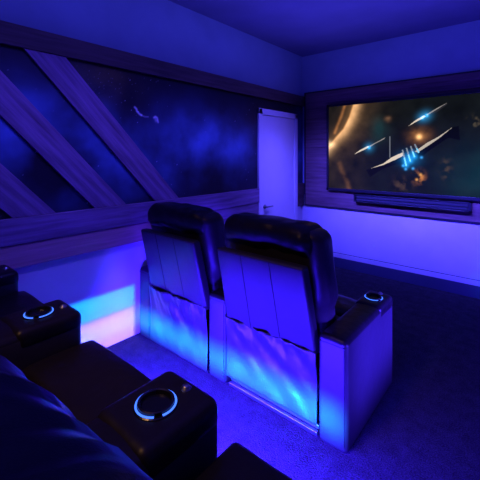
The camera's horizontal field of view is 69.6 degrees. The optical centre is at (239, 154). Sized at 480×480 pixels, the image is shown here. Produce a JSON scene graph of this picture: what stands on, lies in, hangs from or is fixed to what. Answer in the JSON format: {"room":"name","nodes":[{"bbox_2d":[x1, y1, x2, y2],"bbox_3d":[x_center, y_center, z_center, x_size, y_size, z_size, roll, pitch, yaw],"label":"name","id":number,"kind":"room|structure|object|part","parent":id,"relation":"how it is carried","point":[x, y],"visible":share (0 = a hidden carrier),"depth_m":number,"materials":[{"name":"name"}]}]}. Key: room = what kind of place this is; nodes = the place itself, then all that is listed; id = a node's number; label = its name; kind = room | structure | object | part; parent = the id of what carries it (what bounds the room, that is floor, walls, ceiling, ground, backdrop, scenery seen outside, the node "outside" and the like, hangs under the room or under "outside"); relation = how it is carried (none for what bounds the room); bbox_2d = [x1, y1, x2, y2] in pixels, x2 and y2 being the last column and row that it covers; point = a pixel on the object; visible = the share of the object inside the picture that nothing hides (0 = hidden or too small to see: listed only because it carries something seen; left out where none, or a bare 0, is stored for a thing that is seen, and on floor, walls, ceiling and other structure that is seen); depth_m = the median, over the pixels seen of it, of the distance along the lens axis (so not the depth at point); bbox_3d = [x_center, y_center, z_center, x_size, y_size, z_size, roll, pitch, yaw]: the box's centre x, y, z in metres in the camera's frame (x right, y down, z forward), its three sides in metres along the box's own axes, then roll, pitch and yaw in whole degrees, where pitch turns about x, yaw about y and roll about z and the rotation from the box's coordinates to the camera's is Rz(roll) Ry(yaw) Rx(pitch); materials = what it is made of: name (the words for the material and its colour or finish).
{"room":"home theater","nodes":[
{"label":"home theater","id":0,"kind":"room"},
{"bbox_2d":[0,0,301,347],"bbox_3d":[-1.122,0.050,2.793,0.100,3.000,6.400,0,0,40],"label":"wall","id":1,"kind":"structure","parent":0,"point":[103,285],"depth_m":2.89,"materials":[{"name":"white paint"}]},
{"bbox_2d":[0,163,55,217],"bbox_3d":[-1.743,-0.146,1.961,0.022,1.126,1.319,0,0,40],"label":"plank","id":2,"kind":"object","parent":1,"relation":"attached to","point":[17,200],"visible":1,"depth_m":2.27,"materials":[{"name":"brown wood"}]},
{"bbox_2d":[0,70,125,207],"bbox_3d":[-1.383,-0.146,2.383,0.022,1.126,1.319,0,0,40],"label":"plank","id":3,"kind":"object","parent":1,"relation":"attached to","point":[16,109],"visible":1,"depth_m":2.44,"materials":[{"name":"brown wood"}]},
{"bbox_2d":[0,222,151,268],"bbox_3d":[-1.530,0.669,2.209,0.024,0.156,2.580,0,0,40],"label":"plank","id":4,"kind":"object","parent":1,"relation":"attached to","point":[31,253],"visible":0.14,"depth_m":2.52,"materials":[{"name":"dark stained wood"}]},
{"bbox_2d":[23,48,177,200],"bbox_3d":[-1.020,-0.146,2.810,0.022,1.126,1.319,0,0,40],"label":"plank","id":5,"kind":"object","parent":1,"relation":"attached to","point":[58,69],"visible":1,"depth_m":2.71,"materials":[{"name":"brown wood"}]},
{"bbox_2d":[0,188,258,247],"bbox_3d":[-1.067,0.503,2.745,0.034,0.172,3.997,0,0,40],"label":"plank","id":6,"kind":"object","parent":1,"relation":"attached to","point":[13,231],"visible":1,"depth_m":2.65,"materials":[{"name":"brown wood"}]},
{"bbox_2d":[0,44,302,219],"bbox_3d":[-0.594,-0.145,3.329,0.001,1.150,4.700,0,0,40],"label":"mural","id":7,"kind":"object","parent":1,"relation":"attached to","point":[200,140],"visible":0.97,"depth_m":3.04},
{"bbox_2d":[0,20,303,106],"bbox_3d":[-0.712,-0.783,3.166,0.030,0.146,5.100,0,0,40],"label":"plank","id":8,"kind":"object","parent":1,"relation":"attached to","point":[11,34],"visible":1,"depth_m":2.84,"materials":[{"name":"brown wood"}]},
{"bbox_2d":[214,203,258,222],"bbox_3d":[-0.234,0.669,3.732,0.024,0.156,1.414,0,0,40],"label":"plank","id":9,"kind":"object","parent":1,"relation":"attached to","point":[225,213],"visible":0.2,"depth_m":3.97,"materials":[{"name":"brown wood"}]},
{"bbox_2d":[257,108,297,219],"bbox_3d":[0.536,0.485,4.613,0.067,2.130,0.920,0,0,40],"label":"door","id":10,"kind":"structure","parent":1,"relation":"in","point":[277,137],"depth_m":4.60,"materials":[{"name":"paint"}]},
{"bbox_2d":[298,195,303,205],"bbox_3d":[0.881,0.669,5.043,0.024,0.156,0.177,0,0,40],"label":"plank","id":11,"kind":"object","parent":1,"relation":"attached to","point":[300,197],"visible":0.92,"depth_m":5.03,"materials":[{"name":"brown wood"}]},
{"bbox_2d":[298,183,303,195],"bbox_3d":[0.884,0.503,5.041,0.030,0.172,0.177,0,0,40],"label":"plank","id":12,"kind":"object","parent":1,"relation":"attached to","point":[300,185],"visible":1,"depth_m":5.01,"materials":[{"name":"brown wood"}]},
{"bbox_2d":[107,267,479,479],"bbox_3d":[0.292,1.600,1.589,3.815,0.100,6.400,0,0,40],"label":"floor","id":13,"kind":"structure","parent":0,"point":[425,425],"depth_m":2.13,"materials":[{"name":"carpet"}]},
{"bbox_2d":[140,202,225,372],"bbox_3d":[-0.309,0.966,2.964,0.881,1.168,0.950,0,0,40],"label":"recliner","id":14,"kind":"object","parent":13,"relation":"on","point":[179,276],"visible":0.74,"depth_m":2.57,"materials":[{"name":"leather"}]},
{"bbox_3d":[-0.562,1.250,3.212,0.171,0.600,0.763,0,0,40],"label":"armrest","id":15,"kind":"part","parent":14,"relation":"part of","materials":[{"name":"leather"}]},
{"bbox_3d":[-0.501,0.850,2.629,0.659,0.510,0.180,0,0,40],"label":"panel","id":16,"kind":"part","parent":14,"relation":"part of","materials":[{"name":"leather"}]},
{"bbox_3d":[-0.391,0.750,2.759,0.740,0.667,0.372,0,0,40],"label":"backrest","id":17,"kind":"part","parent":14,"relation":"part of","materials":[{"name":"leather"}]},
{"bbox_3d":[-0.263,1.510,2.896,0.649,0.080,0.650,0,0,40],"label":"rail","id":18,"kind":"part","parent":14,"relation":"part of","materials":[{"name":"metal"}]},
{"bbox_3d":[-0.168,1.172,3.019,0.673,0.226,0.680,0,0,40],"label":"seat","id":19,"kind":"part","parent":14,"relation":"part of","materials":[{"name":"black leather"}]},
{"bbox_2d":[208,212,391,452],"bbox_3d":[0.393,0.967,2.367,1.021,1.166,0.946,0,0,40],"label":"recliner","id":20,"kind":"object","parent":13,"relation":"on","point":[278,317],"visible":1,"depth_m":2.00,"materials":[{"name":"leather"}]},
{"bbox_3d":[0.085,1.250,2.661,0.171,0.600,0.763,0,0,40],"label":"armrest","id":21,"kind":"part","parent":20,"relation":"part of","materials":[{"name":"leather"}]},
{"bbox_3d":[0.147,0.850,2.078,0.659,0.510,0.180,0,0,40],"label":"panel","id":22,"kind":"part","parent":20,"relation":"part of","materials":[{"name":"leather"}]},
{"bbox_3d":[0.385,1.510,2.345,0.649,0.080,0.650,0,0,40],"label":"rail","id":23,"kind":"part","parent":20,"relation":"part of","materials":[{"name":"metal"}]},
{"bbox_3d":[0.258,0.750,2.208,0.742,0.666,0.366,0,0,40],"label":"backrest","id":24,"kind":"part","parent":20,"relation":"part of","materials":[{"name":"leather"}]},
{"bbox_3d":[0.479,1.172,2.468,0.673,0.226,0.680,0,0,40],"label":"seat","id":25,"kind":"part","parent":20,"relation":"part of","materials":[{"name":"black leather"}]},
{"bbox_3d":[0.732,1.250,2.110,0.171,0.600,0.763,0,0,40],"label":"armrest","id":26,"kind":"part","parent":20,"relation":"part of","materials":[{"name":"leather"}]},
{"bbox_2d":[169,0,479,56],"bbox_3d":[0.292,-1.500,1.589,3.815,0.100,6.400,0,0,40],"label":"ceiling","id":27,"kind":"structure","parent":0,"point":[302,28],"depth_m":3.68,"materials":[{"name":"paint"}]},
{"bbox_2d":[302,20,479,279],"bbox_3d":[2.334,0.050,3.988,3.615,3.000,0.100,0,0,40],"label":"wall","id":28,"kind":"structure","parent":0,"point":[436,245],"depth_m":4.23,"materials":[{"name":"white paint"}]},
{"bbox_2d":[304,70,479,223],"bbox_3d":[2.043,-0.084,4.144,2.860,1.643,0.038,0,0,40],"label":"surround","id":29,"kind":"object","parent":28,"relation":"attached to","point":[315,192],"visible":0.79,"depth_m":4.54,"materials":[{"name":"brown wood"}]},
{"bbox_2d":[326,90,479,200],"bbox_3d":[1.990,-0.098,4.128,2.040,1.175,0.068,0,0,40],"label":"television","id":30,"kind":"object","parent":29,"relation":"attached to","point":[428,146],"visible":1,"depth_m":4.09,"materials":[{"name":"black plastic"}]},
{"bbox_2d":[353,194,471,211],"bbox_3d":[1.992,0.562,4.107,1.280,0.100,0.098,0,0,40],"label":"soundbar","id":31,"kind":"object","parent":29,"relation":"attached to","point":[461,206],"visible":1,"depth_m":4.02,"materials":[{"name":"black plastic"}]},
{"bbox_2d":[333,252,479,285],"bbox_3d":[2.297,1.387,3.945,3.615,0.057,0.014,0,0,40],"label":"baseboard","id":32,"kind":"structure","parent":28,"relation":"attached to","point":[388,265],"depth_m":4.14,"materials":[{"name":"white paint"}]},
{"bbox_2d":[334,257,479,298],"bbox_3d":[2.298,1.482,3.946,3.615,0.135,0.012,0,0,40],"label":"trim","id":33,"kind":"structure","parent":28,"relation":"attached to","point":[473,291],"depth_m":4.14,"materials":[{"name":"paint"}]},
{"bbox_3d":[-0.842,1.423,0.257,3.615,0.255,2.700,0,0,40],"label":"floor","id":34,"kind":"structure","parent":0,"visible":0},
{"bbox_2d":[0,265,42,318],"bbox_3d":[-1.459,0.716,1.603,0.868,1.158,0.991,0,0,40],"label":"recliner","id":35,"kind":"object","parent":34,"relation":"on","point":[11,300],"visible":0.29,"depth_m":1.98,"materials":[{"name":"leather"}]},
{"bbox_3d":[-1.662,0.995,1.850,0.238,0.600,0.783,0,0,40],"label":"armrest","id":36,"kind":"part","parent":35,"relation":"part of","materials":[{"name":"leather"}]},
{"bbox_3d":[-1.309,0.917,1.679,0.606,0.226,0.680,0,0,40],"label":"seat","id":37,"kind":"part","parent":35,"relation":"part of","materials":[{"name":"black leather"}]},
{"bbox_2d":[0,300,217,479],"bbox_3d":[-0.754,0.715,1.004,1.088,1.160,0.989,0,0,40],"label":"recliner","id":38,"kind":"object","parent":34,"relation":"on","point":[166,425],"visible":0.73,"depth_m":1.09,"materials":[{"name":"leather"}]},
{"bbox_3d":[-1.042,0.995,1.322,0.238,0.600,0.783,0,0,40],"label":"armrest","id":39,"kind":"part","parent":38,"relation":"part of","materials":[{"name":"leather"}]},
{"bbox_3d":[-0.654,0.917,1.121,0.606,0.226,0.680,0,0,40],"label":"seat","id":40,"kind":"part","parent":38,"relation":"part of","materials":[{"name":"black leather"}]},
{"bbox_3d":[-0.394,0.995,0.771,0.238,0.600,0.783,0,0,40],"label":"armrest","id":41,"kind":"part","parent":38,"relation":"part of","materials":[{"name":"leather"}]},
{"bbox_3d":[-0.161,0.691,1.027,0.032,0.014,0.032,0,0,40],"label":"control knob","id":42,"kind":"part","parent":38,"relation":"part of","materials":[{"name":"metal"}]},
{"bbox_2d":[0,355,292,479],"bbox_3d":[-0.035,0.708,0.399,0.915,1.174,0.979,0,0,40],"label":"recliner","id":43,"kind":"object","parent":34,"relation":"on","point":[41,438],"visible":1,"depth_m":0.19,"materials":[{"name":"leather"}]},
{"bbox_3d":[-0.005,0.917,0.569,0.606,0.226,0.680,0,0,40],"label":"seat","id":44,"kind":"part","parent":43,"relation":"part of","materials":[{"name":"black leather"}]}
]}

